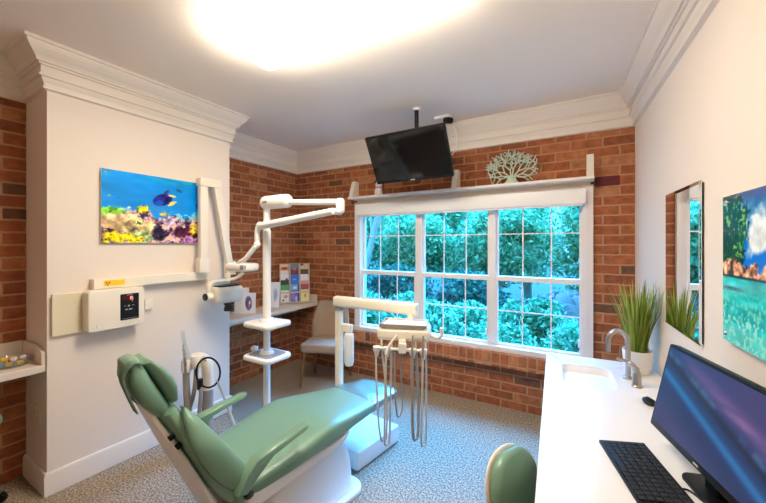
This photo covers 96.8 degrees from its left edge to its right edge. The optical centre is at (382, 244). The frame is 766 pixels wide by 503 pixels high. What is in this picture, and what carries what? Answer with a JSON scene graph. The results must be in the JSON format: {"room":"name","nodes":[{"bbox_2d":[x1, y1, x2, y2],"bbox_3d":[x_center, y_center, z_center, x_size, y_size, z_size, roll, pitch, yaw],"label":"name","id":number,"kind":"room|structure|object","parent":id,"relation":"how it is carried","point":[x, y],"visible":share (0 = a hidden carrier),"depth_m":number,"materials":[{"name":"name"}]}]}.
{"room":"dental clinic","nodes":[
{"label":"dental clinic","id":0,"kind":"room"},
{"bbox_2d":[0,97,25,484],"bbox_3d":[-2.822,0.150,1.071,0.090,2.500,2.385,0,0,30],"label":"wall","id":1,"kind":"structure","parent":0,"point":[12,113],"depth_m":2.03,"materials":[{"name":"red brick"}]},
{"bbox_2d":[229,158,296,385],"bbox_3d":[-2.307,0.150,2.163,0.130,2.500,5.050,0,0,30],"label":"wall","id":2,"kind":"structure","parent":0,"point":[248,182],"depth_m":3.64,"materials":[{"name":"red brick"}]},
{"bbox_2d":[229,294,317,326],"bbox_3d":[-1.223,0.693,3.551,0.329,0.215,1.236,0,0,30],"label":"wall shelf","id":3,"kind":"object","parent":2,"relation":"attached to","point":[234,319],"visible":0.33,"depth_m":3.52,"materials":[{"name":"beige laminate"}]},
{"bbox_2d":[234,288,248,313],"bbox_3d":[-1.391,0.546,3.351,0.130,0.247,0.057,0,0,-10],"label":"display card","id":4,"kind":"object","parent":3,"relation":"on","point":[238,306],"visible":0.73,"depth_m":3.33,"materials":[{"name":"white paper"}]},
{"bbox_2d":[242,293,255,313],"bbox_3d":[-1.317,0.571,3.351,0.120,0.198,0.057,0,0,-12],"label":"display card","id":5,"kind":"object","parent":3,"relation":"on","point":[249,299],"visible":0.99,"depth_m":3.34,"materials":[{"name":"white paper"}]},
{"bbox_2d":[271,282,279,307],"bbox_3d":[-1.190,0.536,3.665,0.150,0.267,0.057,0,0,-5],"label":"display card","id":6,"kind":"object","parent":3,"relation":"on","point":[275,286],"visible":0.51,"depth_m":3.66,"materials":[{"name":"white paper"}]},
{"bbox_2d":[279,263,309,303],"bbox_3d":[-1.017,0.440,3.924,0.336,0.456,0.078,0,0,-23],"label":"brochure rack","id":7,"kind":"object","parent":3,"relation":"on","point":[299,291],"visible":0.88,"depth_m":3.92,"materials":[{"name":"grey"}]},
{"bbox_2d":[280,264,288,274],"bbox_3d":[-1.128,0.323,3.896,0.090,0.204,0.022,0,0,-23],"label":"brochure","id":8,"kind":"object","parent":7,"relation":"in","point":[284,268],"visible":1,"depth_m":3.90,"materials":[{"name":"white paper"}]},
{"bbox_2d":[281,285,288,301],"bbox_3d":[-1.115,0.556,3.864,0.090,0.204,0.022,0,0,-23],"label":"brochure","id":9,"kind":"object","parent":7,"relation":"in","point":[284,288],"visible":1,"depth_m":3.86,"materials":[{"name":"white paper"}]},
{"bbox_2d":[281,275,288,284],"bbox_3d":[-1.121,0.442,3.880,0.090,0.204,0.022,0,0,-23],"label":"brochure","id":10,"kind":"object","parent":7,"relation":"in","point":[284,278],"visible":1,"depth_m":3.88,"materials":[{"name":"white paper"}]},
{"bbox_2d":[290,264,298,274],"bbox_3d":[-1.025,0.323,3.939,0.090,0.204,0.022,0,0,-23],"label":"brochure","id":11,"kind":"object","parent":7,"relation":"in","point":[293,267],"visible":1,"depth_m":3.94,"materials":[{"name":"grey paper"}]},
{"bbox_2d":[291,284,298,301],"bbox_3d":[-1.012,0.556,3.908,0.090,0.204,0.022,0,0,-23],"label":"brochure","id":12,"kind":"object","parent":7,"relation":"in","point":[295,287],"visible":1,"depth_m":3.91,"materials":[{"name":"purple paper"}]},
{"bbox_2d":[291,274,298,284],"bbox_3d":[-1.018,0.442,3.924,0.090,0.204,0.022,0,0,-23],"label":"brochure","id":13,"kind":"object","parent":7,"relation":"in","point":[294,277],"visible":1,"depth_m":3.93,"materials":[{"name":"blue paper"}]},
{"bbox_2d":[300,274,307,283],"bbox_3d":[-0.915,0.442,3.967,0.090,0.204,0.022,0,0,-23],"label":"brochure","id":14,"kind":"object","parent":7,"relation":"in","point":[304,277],"visible":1,"depth_m":3.97,"materials":[{"name":"white paper"}]},
{"bbox_2d":[300,264,307,280],"bbox_3d":[-0.922,0.323,3.983,0.090,0.204,0.022,0,0,-23],"label":"brochure","id":15,"kind":"object","parent":7,"relation":"in","point":[303,267],"visible":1,"depth_m":3.98,"materials":[{"name":"beige paper"}]},
{"bbox_2d":[301,284,308,300],"bbox_3d":[-0.909,0.556,3.952,0.090,0.204,0.022,0,0,-23],"label":"brochure","id":16,"kind":"object","parent":7,"relation":"in","point":[304,287],"visible":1,"depth_m":3.95,"materials":[{"name":"beige paper"}]},
{"bbox_2d":[0,359,540,502],"bbox_3d":[-0.574,1.450,1.144,4.150,0.100,5.050,0,0,30],"label":"floor","id":17,"kind":"structure","parent":0,"point":[463,434],"depth_m":2.26,"materials":[{"name":"carpet"}]},
{"bbox_2d":[0,414,7,502],"bbox_3d":[-2.143,1.133,1.644,0.452,0.533,0.467,0,0,30],"label":"stool","id":18,"kind":"object","parent":17,"relation":"on","point":[3,495],"visible":1,"depth_m":1.84,"materials":[{"name":"green plastic"}]},
{"bbox_2d":[0,340,45,381],"bbox_3d":[-2.459,0.988,1.263,0.339,0.825,1.684,0,0,30],"label":"desk","id":19,"kind":"object","parent":17,"relation":"on","point":[37,363],"visible":0.75,"depth_m":1.92,"materials":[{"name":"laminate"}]},
{"bbox_3d":[-2.060,0.647,1.882,0.168,0.044,0.167,0,0,30],"label":"tray","id":20,"kind":"object","parent":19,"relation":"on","visible":0},
{"bbox_2d":[0,357,7,361],"bbox_3d":[-2.079,0.628,1.864,0.041,0.025,0.029,0,0,30],"label":"toy","id":21,"kind":"object","parent":20,"relation":"in","point":[4,359],"visible":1,"depth_m":1.85,"materials":[{"name":"orange"}]},
{"bbox_2d":[5,362,12,366],"bbox_3d":[-2.035,0.649,1.848,0.041,0.025,0.029,0,0,30],"label":"toy","id":22,"kind":"object","parent":20,"relation":"in","point":[9,364],"visible":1,"depth_m":1.84,"materials":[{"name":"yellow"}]},
{"bbox_2d":[10,357,17,361],"bbox_3d":[-2.035,0.628,1.873,0.041,0.025,0.029,0,0,30],"label":"toy","id":23,"kind":"object","parent":20,"relation":"in","point":[13,359],"visible":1,"depth_m":1.86,"materials":[{"name":"white"}]},
{"bbox_2d":[16,360,23,364],"bbox_3d":[-2.009,0.649,1.882,0.041,0.025,0.029,0,0,30],"label":"toy","id":24,"kind":"object","parent":20,"relation":"in","point":[20,362],"visible":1,"depth_m":1.87,"materials":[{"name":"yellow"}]},
{"bbox_2d":[26,91,228,471],"bbox_3d":[-1.778,0.150,2.500,0.440,2.500,1.137,0,0,30],"label":"wall pier","id":25,"kind":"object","parent":17,"relation":"on","point":[85,410],"visible":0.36,"depth_m":2.08,"materials":[{"name":"white paint"}]},
{"bbox_2d":[51,286,152,336],"bbox_3d":[-1.690,0.393,2.105,0.111,0.246,0.515,0,0,30],"label":"control box","id":26,"kind":"object","parent":25,"relation":"attached to","point":[90,311],"visible":0.99,"depth_m":2.02,"materials":[{"name":"beige plastic"}]},
{"bbox_2d":[23,395,231,497],"bbox_3d":[-1.771,1.335,2.496,0.456,0.129,1.169,0,0,30],"label":"baseboard","id":27,"kind":"structure","parent":25,"relation":"attached to","point":[47,484],"depth_m":2.04,"materials":[{"name":"beige paint"}]},
{"bbox_2d":[100,168,197,242],"bbox_3d":[-1.583,-0.244,2.374,0.025,0.463,0.637,0,0,30],"label":"picture","id":28,"kind":"object","parent":25,"relation":"attached to","point":[134,207],"visible":0.98,"depth_m":2.31,"materials":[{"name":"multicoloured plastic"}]},
{"bbox_2d":[90,272,208,289],"bbox_3d":[-1.569,0.237,2.360,0.062,0.063,0.723,0,0,30],"label":"wall rail","id":29,"kind":"object","parent":25,"relation":"attached to","point":[128,281],"visible":0.91,"depth_m":2.27,"materials":[{"name":"white plastic"}]},
{"bbox_2d":[196,177,243,310],"bbox_3d":[-1.251,0.004,2.661,0.185,1.023,0.343,0,0,30],"label":"machine","id":30,"kind":"object","parent":29,"relation":"attached to","point":[227,294],"visible":0.99,"depth_m":2.59,"materials":[{"name":"white plastic"}]},
{"bbox_2d":[181,344,235,429],"bbox_3d":[-1.154,0.994,2.316,0.416,0.812,0.247,0,0,30],"label":"stand","id":31,"kind":"object","parent":17,"relation":"on","point":[205,385],"visible":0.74,"depth_m":2.32,"materials":[{"name":"white plastic"}]},
{"bbox_2d":[181,358,191,372],"bbox_3d":[-1.347,0.826,2.331,0.068,0.085,0.068,0,0,30],"label":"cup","id":32,"kind":"object","parent":31,"relation":"on","point":[186,364],"depth_m":2.30,"materials":[{"name":"plastic"}]},
{"bbox_2d":[191,355,200,368],"bbox_3d":[-1.281,0.800,2.334,0.068,0.085,0.068,0,0,30],"label":"cup","id":33,"kind":"object","parent":31,"relation":"on","point":[195,359],"depth_m":2.31,"materials":[{"name":"white plastic"}]},
{"bbox_2d":[117,353,394,502],"bbox_3d":[-0.471,0.907,1.810,0.604,0.986,1.521,0,0,44],"label":"dental chair","id":34,"kind":"object","parent":17,"relation":"on","point":[292,449],"visible":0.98,"depth_m":1.55,"materials":[{"name":"green leather"}]},
{"bbox_2d":[135,353,177,402],"bbox_3d":[-0.891,0.519,1.324,0.200,0.190,0.112,0,0,39],"label":"pillow","id":35,"kind":"object","parent":34,"relation":"on","point":[160,386],"depth_m":1.26,"materials":[{"name":"green leather"}]},
{"bbox_2d":[167,433,174,441],"bbox_3d":[-0.779,0.708,1.251,0.014,0.024,0.025,0,0,39],"label":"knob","id":36,"kind":"object","parent":34,"relation":"attached to","point":[170,437],"depth_m":1.25,"materials":[{"name":"black plastic"}]},
{"bbox_2d":[175,442,182,449],"bbox_3d":[-0.756,0.743,1.258,0.014,0.024,0.025,0,0,39],"label":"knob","id":37,"kind":"object","parent":34,"relation":"attached to","point":[179,445],"depth_m":1.26,"materials":[{"name":"black plastic"}]},
{"bbox_2d":[158,402,234,502],"bbox_3d":[-0.811,0.835,1.425,0.448,0.443,0.270,0,0,39],"label":"cushion","id":38,"kind":"object","parent":34,"relation":"on","point":[189,443],"depth_m":1.27,"materials":[{"name":"green leather"}]},
{"bbox_2d":[218,380,394,502],"bbox_3d":[-0.396,0.975,1.944,0.509,0.152,1.176,0,0,39],"label":"seat cushion","id":39,"kind":"object","parent":34,"relation":"on","point":[329,414],"depth_m":1.73,"materials":[{"name":"green leather"}]},
{"bbox_2d":[225,194,344,406],"bbox_3d":[-0.663,0.527,2.297,0.977,1.745,0.282,0,0,30],"label":"light pole","id":40,"kind":"object","parent":17,"relation":"on","point":[266,356],"visible":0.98,"depth_m":2.35,"materials":[{"name":"white plastic"}]},
{"bbox_2d":[240,265,245,269],"bbox_3d":[-0.957,0.153,2.322,0.035,0.030,0.024,0,0,30],"label":"switch","id":41,"kind":"object","parent":40,"relation":"attached to","point":[242,267],"depth_m":2.31,"materials":[{"name":"grey plastic"}]},
{"bbox_2d":[250,346,257,351],"bbox_3d":[-0.911,0.738,2.416,0.049,0.046,0.059,0,0,-38],"label":"tissue","id":42,"kind":"object","parent":40,"relation":"on","point":[253,348],"visible":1,"depth_m":2.40,"materials":[{"name":"white paper"}]},
{"bbox_2d":[243,317,290,330],"bbox_3d":[-0.814,0.555,2.393,0.270,0.085,0.240,0,0,30],"label":"tray","id":43,"kind":"object","parent":40,"relation":"on","point":[264,323],"depth_m":2.34,"materials":[{"name":"white plastic"}]},
{"bbox_2d":[243,348,290,364],"bbox_3d":[-0.814,0.783,2.393,0.270,0.085,0.240,0,0,30],"label":"tray","id":44,"kind":"object","parent":40,"relation":"on","point":[264,356],"depth_m":2.34,"materials":[{"name":"grey plastic"}]},
{"bbox_2d":[299,300,350,387],"bbox_3d":[-0.577,1.001,3.514,0.420,0.801,0.476,0,0,10],"label":"chair","id":45,"kind":"object","parent":17,"relation":"on","point":[322,341],"visible":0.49,"depth_m":3.62,"materials":[{"name":"beige fabric"}]},
{"bbox_2d":[344,414,397,471],"bbox_3d":[-0.191,1.339,2.382,0.435,0.122,0.430,0,0,39],"label":"utility box","id":46,"kind":"object","parent":17,"relation":"on","point":[363,442],"visible":0.57,"depth_m":2.25,"materials":[{"name":"white plastic"}]},
{"bbox_2d":[333,296,443,446],"bbox_3d":[-0.036,0.818,2.147,0.821,0.919,0.357,0,0,30],"label":"dental delivery unit","id":47,"kind":"object","parent":46,"relation":"on","point":[415,335],"visible":0.96,"depth_m":1.99,"materials":[{"name":"beige plastic"}]},
{"bbox_2d":[344,332,353,366],"bbox_3d":[-0.236,0.720,2.361,0.068,0.240,0.068,0,0,30],"label":"water bottle","id":48,"kind":"object","parent":47,"relation":"hanging from","point":[348,337],"visible":0.89,"depth_m":2.33,"materials":[{"name":"white plastic"}]},
{"bbox_2d":[379,317,428,328],"bbox_3d":[0.135,0.478,2.090,0.280,0.016,0.190,0,0,12],"label":"tray","id":49,"kind":"object","parent":47,"relation":"on","point":[388,321],"visible":1,"depth_m":2.08,"materials":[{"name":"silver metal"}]},
{"bbox_2d":[485,443,536,502],"bbox_3d":[0.602,1.053,1.049,0.467,0.695,0.470,0,0,-21],"label":"stool","id":50,"kind":"object","parent":17,"relation":"on","point":[511,471],"visible":0.88,"depth_m":1.14,"materials":[{"name":"green leather"}]},
{"bbox_3d":[1.213,1.081,1.834,0.565,0.638,0.690,0,0,30],"label":"base cabinet","id":51,"kind":"object","parent":17,"relation":"on","visible":0},
{"bbox_2d":[535,352,702,502],"bbox_3d":[0.788,0.790,1.041,0.569,0.140,2.503,0,0,27],"label":"countertop","id":52,"kind":"structure","parent":51,"relation":"on","point":[587,401],"depth_m":1.32,"materials":[{"name":"white laminate"}]},
{"bbox_2d":[562,365,617,389],"bbox_3d":[1.132,0.796,1.880,0.261,0.128,0.356,0,0,27],"label":"sink basin","id":53,"kind":"object","parent":52,"relation":"in","point":[594,377],"depth_m":1.94,"materials":[{"name":"white ceramic"}]},
{"bbox_2d":[605,328,642,388],"bbox_3d":[1.277,0.586,1.784,0.133,0.267,0.159,0,0,4],"label":"faucet","id":54,"kind":"object","parent":52,"relation":"on","point":[636,377],"visible":1,"depth_m":1.82,"materials":[{"name":"silver metal"}]},
{"bbox_2d":[605,280,664,374],"bbox_3d":[1.419,0.454,1.946,0.260,0.530,0.369,0,0,30],"label":"potted grass","id":55,"kind":"object","parent":52,"relation":"on","point":[639,320],"depth_m":1.88,"materials":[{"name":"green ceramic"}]},
{"bbox_2d":[622,346,652,374],"bbox_3d":[1.446,0.657,1.934,0.144,0.124,0.144,0,0,30],"label":"pot","id":56,"kind":"object","parent":52,"relation":"on","point":[643,358],"depth_m":1.88,"materials":[{"name":"white ceramic"}]},
{"bbox_2d":[642,396,655,405],"bbox_3d":[1.206,0.705,1.540,0.051,0.030,0.075,0,0,30],"label":"computer mouse","id":57,"kind":"object","parent":52,"relation":"on","point":[649,401],"visible":0.9,"depth_m":1.52,"materials":[{"name":"black plastic"}]},
{"bbox_2d":[599,440,703,502],"bbox_3d":[0.848,0.707,0.994,0.249,0.026,0.440,0,0,15],"label":"keyboard","id":58,"kind":"object","parent":52,"relation":"on","point":[643,474],"visible":1,"depth_m":1.04,"materials":[{"name":"black plastic"}]},
{"bbox_2d":[651,344,765,502],"bbox_3d":[0.959,0.536,0.969,0.120,0.367,0.520,0,0,15],"label":"computer monitor","id":59,"kind":"object","parent":52,"relation":"on","point":[712,414],"visible":1,"depth_m":0.95,"materials":[{"name":"black plastic"}]},
{"bbox_2d":[0,0,655,151],"bbox_3d":[-0.574,-1.150,1.144,4.150,0.100,5.050,0,0,30],"label":"ceiling","id":60,"kind":"structure","parent":0,"point":[462,59],"depth_m":1.98,"materials":[{"name":"paint"}]},
{"bbox_2d":[219,0,459,69],"bbox_3d":[-0.235,-1.058,1.554,1.220,0.085,0.360,0,0,30],"label":"ceiling light","id":61,"kind":"object","parent":60,"relation":"attached to","point":[277,34],"visible":1,"depth_m":1.58,"materials":[{"name":"white plastic"}]},
{"bbox_2d":[365,107,453,183],"bbox_3d":[0.207,-0.821,2.778,0.700,0.559,0.237,0,0,30],"label":"television","id":62,"kind":"object","parent":60,"relation":"hanging from","point":[417,153],"visible":1,"depth_m":2.74,"materials":[{"name":"black plastic"}]},
{"bbox_2d":[434,114,456,154],"bbox_3d":[0.510,-0.888,2.857,0.181,0.422,0.206,0,0,30],"label":"camera","id":63,"kind":"object","parent":60,"relation":"hanging from","point":[447,118],"visible":0.84,"depth_m":2.87,"materials":[{"name":"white plastic"}]},
{"bbox_2d":[297,126,634,415],"bbox_3d":[0.722,0.150,3.219,4.020,2.500,0.160,0,0,30],"label":"wall","id":64,"kind":"structure","parent":0,"point":[327,243],"depth_m":3.00,"materials":[{"name":"red brick"}]},
{"bbox_2d":[362,214,415,326],"bbox_3d":[0.059,0.260,3.547,0.645,1.220,0.066,0,0,30],"label":"window","id":65,"kind":"structure","parent":64,"relation":"in","point":[364,271],"depth_m":3.59,"materials":[{"name":"beige plastic"}]},
{"bbox_2d":[364,275,413,323],"bbox_3d":[0.053,0.575,3.536,0.605,0.570,0.006,0,0,30],"label":"grille","id":66,"kind":"object","parent":65,"relation":"attached to","point":[364,275],"depth_m":3.59,"materials":[{"name":"beige plastic"}]},
{"bbox_2d":[365,215,414,270],"bbox_3d":[0.067,-0.028,3.560,0.605,0.615,0.006,0,0,30],"label":"grille","id":67,"kind":"object","parent":65,"relation":"attached to","point":[398,235],"depth_m":3.61,"materials":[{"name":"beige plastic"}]},
{"bbox_2d":[351,329,545,374],"bbox_3d":[0.642,0.975,3.123,2.280,0.120,0.085,0,0,30],"label":"window sill","id":68,"kind":"structure","parent":64,"relation":"attached to","point":[534,365],"depth_m":2.99,"materials":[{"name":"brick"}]},
{"bbox_2d":[422,211,489,342],"bbox_3d":[0.670,0.260,3.187,0.647,1.220,0.066,0,0,30],"label":"window","id":69,"kind":"structure","parent":64,"relation":"in","point":[443,275],"depth_m":3.20,"materials":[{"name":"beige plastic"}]},
{"bbox_2d":[424,278,486,337],"bbox_3d":[0.664,0.575,3.177,0.607,0.570,0.006,0,0,30],"label":"grille","id":70,"kind":"object","parent":69,"relation":"attached to","point":[444,335],"depth_m":3.20,"materials":[{"name":"beige plastic"}]},
{"bbox_2d":[425,212,487,273],"bbox_3d":[0.678,-0.028,3.201,0.607,0.615,0.006,0,0,30],"label":"grille","id":71,"kind":"object","parent":69,"relation":"attached to","point":[466,234],"depth_m":3.25,"materials":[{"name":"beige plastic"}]},
{"bbox_2d":[348,154,593,201],"bbox_3d":[0.617,-0.572,3.097,2.221,0.221,0.154,0,0,30],"label":"display shelf","id":72,"kind":"object","parent":64,"relation":"attached to","point":[455,189],"visible":0.95,"depth_m":2.95,"materials":[{"name":"beige paint"}]},
{"bbox_2d":[374,181,382,194],"bbox_3d":[-0.042,-0.581,3.475,0.084,0.151,0.087,0,0,-27],"label":"figurine","id":73,"kind":"object","parent":72,"relation":"on","point":[378,189],"visible":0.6,"depth_m":3.45,"materials":[{"name":"white"}]},
{"bbox_2d":[486,150,537,183],"bbox_3d":[1.064,-0.649,2.820,0.406,0.288,0.124,0,0,41],"label":"ornament","id":74,"kind":"object","parent":72,"relation":"on","point":[512,178],"visible":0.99,"depth_m":2.80,"materials":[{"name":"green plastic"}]},
{"bbox_2d":[353,184,592,358],"bbox_3d":[0.671,0.228,3.184,2.238,1.375,0.150,0,0,30],"label":"trim","id":75,"kind":"structure","parent":64,"relation":"attached to","point":[587,209],"depth_m":2.98,"materials":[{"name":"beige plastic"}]},
{"bbox_2d":[496,206,581,356],"bbox_3d":[1.279,0.260,2.829,0.655,1.220,0.066,0,0,30],"label":"window","id":76,"kind":"structure","parent":64,"relation":"in","point":[522,278],"depth_m":2.79,"materials":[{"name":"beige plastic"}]},
{"bbox_2d":[357,188,586,336],"bbox_3d":[0.637,0.136,3.106,2.099,1.128,0.057,0,0,30],"label":"roller blind","id":77,"kind":"object","parent":76,"relation":"attached to","point":[569,197],"visible":1,"depth_m":2.94,"materials":[{"name":"white fabric"}]},
{"bbox_2d":[498,282,578,349],"bbox_3d":[1.272,0.575,2.819,0.615,0.570,0.006,0,0,30],"label":"grille","id":78,"kind":"object","parent":76,"relation":"attached to","point":[572,283],"depth_m":2.81,"materials":[{"name":"beige plastic"}]},
{"bbox_2d":[499,208,578,277],"bbox_3d":[1.286,-0.028,2.843,0.615,0.615,0.006,0,0,30],"label":"grille","id":79,"kind":"object","parent":76,"relation":"attached to","point":[522,233],"depth_m":2.89,"materials":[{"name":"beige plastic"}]},
{"bbox_2d":[595,175,619,186],"bbox_3d":[1.691,-0.482,2.564,0.155,0.072,0.026,0,0,30],"label":"brick","id":80,"kind":"object","parent":64,"relation":"attached to","point":[605,180],"visible":1,"depth_m":2.55,"materials":[{"name":"red brick"}]},
{"bbox_2d":[635,0,765,387],"bbox_3d":[0.784,0.150,0.257,0.130,2.500,4.900,0,0,27],"label":"wall","id":81,"kind":"structure","parent":0,"point":[706,122],"depth_m":1.27,"materials":[{"name":"white paint"}]},
{"bbox_2d":[0,0,719,174],"bbox_3d":[-0.717,-0.981,1.131,3.656,0.238,4.897,0,0,30],"label":"trim","id":82,"kind":"structure","parent":81,"relation":"attached to","point":[32,65],"depth_m":2.31,"materials":[{"name":"beige paint"}]},
{"bbox_2d":[665,180,702,346],"bbox_3d":[1.353,0.071,1.539,0.012,0.652,0.482,0,0,27],"label":"wall mirror","id":83,"kind":"object","parent":81,"relation":"attached to","point":[684,206],"visible":1,"depth_m":1.48,"materials":[{"name":"clear mirror"}]},
{"bbox_2d":[723,186,765,361],"bbox_3d":[0.997,0.076,0.849,0.025,0.468,0.628,0,0,27],"label":"picture","id":84,"kind":"object","parent":81,"relation":"attached to","point":[744,213],"visible":1,"depth_m":1.00,"materials":[{"name":"multicoloured plastic"}]},
{"label":"outside","id":85,"kind":"structure","parent":0,"visible":0},
{"bbox_2d":[367,260,578,337],"bbox_3d":[9.243,1.775,19.658,56.000,0.250,36.740,0,0,30],"label":"ground","id":86,"kind":"structure","parent":85,"point":[541,289],"depth_m":13.20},
{"bbox_2d":[366,260,377,289],"bbox_3d":[-0.966,0.951,8.786,1.658,1.428,1.315,0,0,30],"label":"shrub","id":87,"kind":"object","parent":86,"relation":"on","point":[369,267],"visible":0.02,"depth_m":8.53,"materials":[{"name":"green plant"}]},
{"bbox_2d":[366,216,379,276],"bbox_3d":[-0.330,0.055,7.445,1.144,3.343,0.170,0,0,30],"label":"leaning tree","id":88,"kind":"object","parent":86,"relation":"on","point":[373,226],"visible":0.34,"depth_m":7.35,"materials":[{"name":"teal plant"}]},
{"bbox_2d":[366,288,382,298],"bbox_3d":[-0.412,1.224,6.802,1.114,0.881,1.056,0,0,30],"label":"shrub","id":89,"kind":"object","parent":86,"relation":"on","point":[368,294],"visible":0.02,"depth_m":6.66,"materials":[{"name":"green plant"}]},
{"bbox_2d":[366,310,388,324],"bbox_3d":[-0.370,1.266,5.487,1.123,0.798,1.058,0,0,30],"label":"shrub","id":90,"kind":"object","parent":86,"relation":"on","point":[372,317],"visible":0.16,"depth_m":5.18,"materials":[{"name":"green plant"}]},
{"bbox_2d":[366,216,396,274],"bbox_3d":[-0.822,-0.013,10.827,2.270,3.361,1.972,0,0,30],"label":"tree","id":91,"kind":"object","parent":86,"relation":"on","point":[376,249],"visible":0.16,"depth_m":10.23,"materials":[{"name":"green plant"}]},
{"bbox_2d":[370,214,414,269],"bbox_3d":[0.528,-0.017,12.350,2.279,3.364,1.923,0,0,30],"label":"tree","id":92,"kind":"object","parent":86,"relation":"on","point":[389,257],"visible":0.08,"depth_m":12.03,"materials":[{"name":"green plant"}]},
{"bbox_2d":[366,263,436,300],"bbox_3d":[0.449,1.035,7.979,1.671,1.259,1.381,0,0,30],"label":"shrub","id":93,"kind":"object","parent":86,"relation":"on","point":[388,283],"visible":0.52,"depth_m":7.66,"materials":[{"name":"green plant"}]},
{"bbox_2d":[380,291,438,318],"bbox_3d":[0.499,1.254,6.256,1.122,0.820,1.064,0,0,30],"label":"shrub","id":94,"kind":"object","parent":86,"relation":"on","point":[409,295],"visible":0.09,"depth_m":6.16,"materials":[{"name":"green plant"}]},
{"bbox_2d":[375,213,464,280],"bbox_3d":[1.073,0.307,9.695,2.263,2.716,2.004,0,0,30],"label":"tree","id":95,"kind":"object","parent":86,"relation":"on","point":[434,244],"visible":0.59,"depth_m":9.09,"materials":[{"name":"green plant"}]},
{"bbox_2d":[388,299,462,334],"bbox_3d":[0.551,1.224,4.959,1.112,0.881,1.069,0,0,30],"label":"shrub","id":96,"kind":"object","parent":86,"relation":"on","point":[435,317],"visible":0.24,"depth_m":4.86,"materials":[{"name":"green plant"}]},
{"bbox_2d":[432,211,483,281],"bbox_3d":[2.414,-0.303,11.222,2.239,3.931,1.988,0,0,30],"label":"tree","id":97,"kind":"object","parent":86,"relation":"on","point":[455,221],"visible":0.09,"depth_m":10.68,"materials":[{"name":"green plant"}]},
{"bbox_2d":[441,299,499,335],"bbox_3d":[1.408,1.293,5.731,1.114,0.742,1.074,0,0,30],"label":"shrub","id":98,"kind":"object","parent":86,"relation":"on","point":[472,315],"visible":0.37,"depth_m":5.47,"materials":[{"name":"green plant"}]},
{"bbox_2d":[433,269,512,315],"bbox_3d":[1.843,1.079,7.165,1.715,1.172,1.435,0,0,30],"label":"shrub","id":99,"kind":"object","parent":86,"relation":"on","point":[454,292],"visible":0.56,"depth_m":6.86,"materials":[{"name":"green plant"}]},
{"bbox_2d":[451,314,538,346],"bbox_3d":[1.468,1.300,4.417,1.104,0.726,1.050,0,0,30],"label":"shrub","id":100,"kind":"object","parent":86,"relation":"on","point":[508,333],"visible":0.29,"depth_m":4.40,"materials":[{"name":"green plant"}]},
{"bbox_2d":[452,209,548,292],"bbox_3d":[2.946,0.279,8.584,2.295,2.780,2.012,0,0,30],"label":"tree","id":101,"kind":"object","parent":86,"relation":"on","point":[510,221],"visible":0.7,"depth_m":8.05,"materials":[{"name":"green plant"}]},
{"bbox_2d":[499,208,564,300],"bbox_3d":[4.312,-0.363,10.125,2.251,4.058,1.978,0,0,30],"label":"tree","id":102,"kind":"object","parent":86,"relation":"on","point":[527,289],"visible":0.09,"depth_m":9.58,"materials":[{"name":"green plant"}]},
{"bbox_2d":[499,296,575,347],"bbox_3d":[2.332,1.221,5.181,1.116,0.887,1.058,0,0,30],"label":"shrub","id":103,"kind":"object","parent":86,"relation":"on","point":[538,326],"visible":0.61,"depth_m":5.02,"materials":[{"name":"green plant"}]},
{"bbox_2d":[534,290,578,324],"bbox_3d":[3.297,1.277,6.184,1.243,0.914,0.719,0,0,30],"label":"rock","id":104,"kind":"object","parent":86,"relation":"on","point":[569,299],"visible":0.23,"depth_m":5.99,"materials":[{"name":"grey stone"}]},
{"bbox_2d":[539,319,578,352],"bbox_3d":[2.382,1.265,3.886,1.121,0.800,1.032,0,0,30],"label":"shrub","id":105,"kind":"object","parent":86,"relation":"on","point":[571,330],"visible":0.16,"depth_m":3.92,"materials":[{"name":"green plant"}]},
{"bbox_2d":[547,206,578,290],"bbox_3d":[4.854,-0.024,7.475,2.252,3.370,1.974,0,0,30],"label":"tree","id":106,"kind":"object","parent":86,"relation":"on","point":[570,216],"visible":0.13,"depth_m":7.69,"materials":[{"name":"green plant"}]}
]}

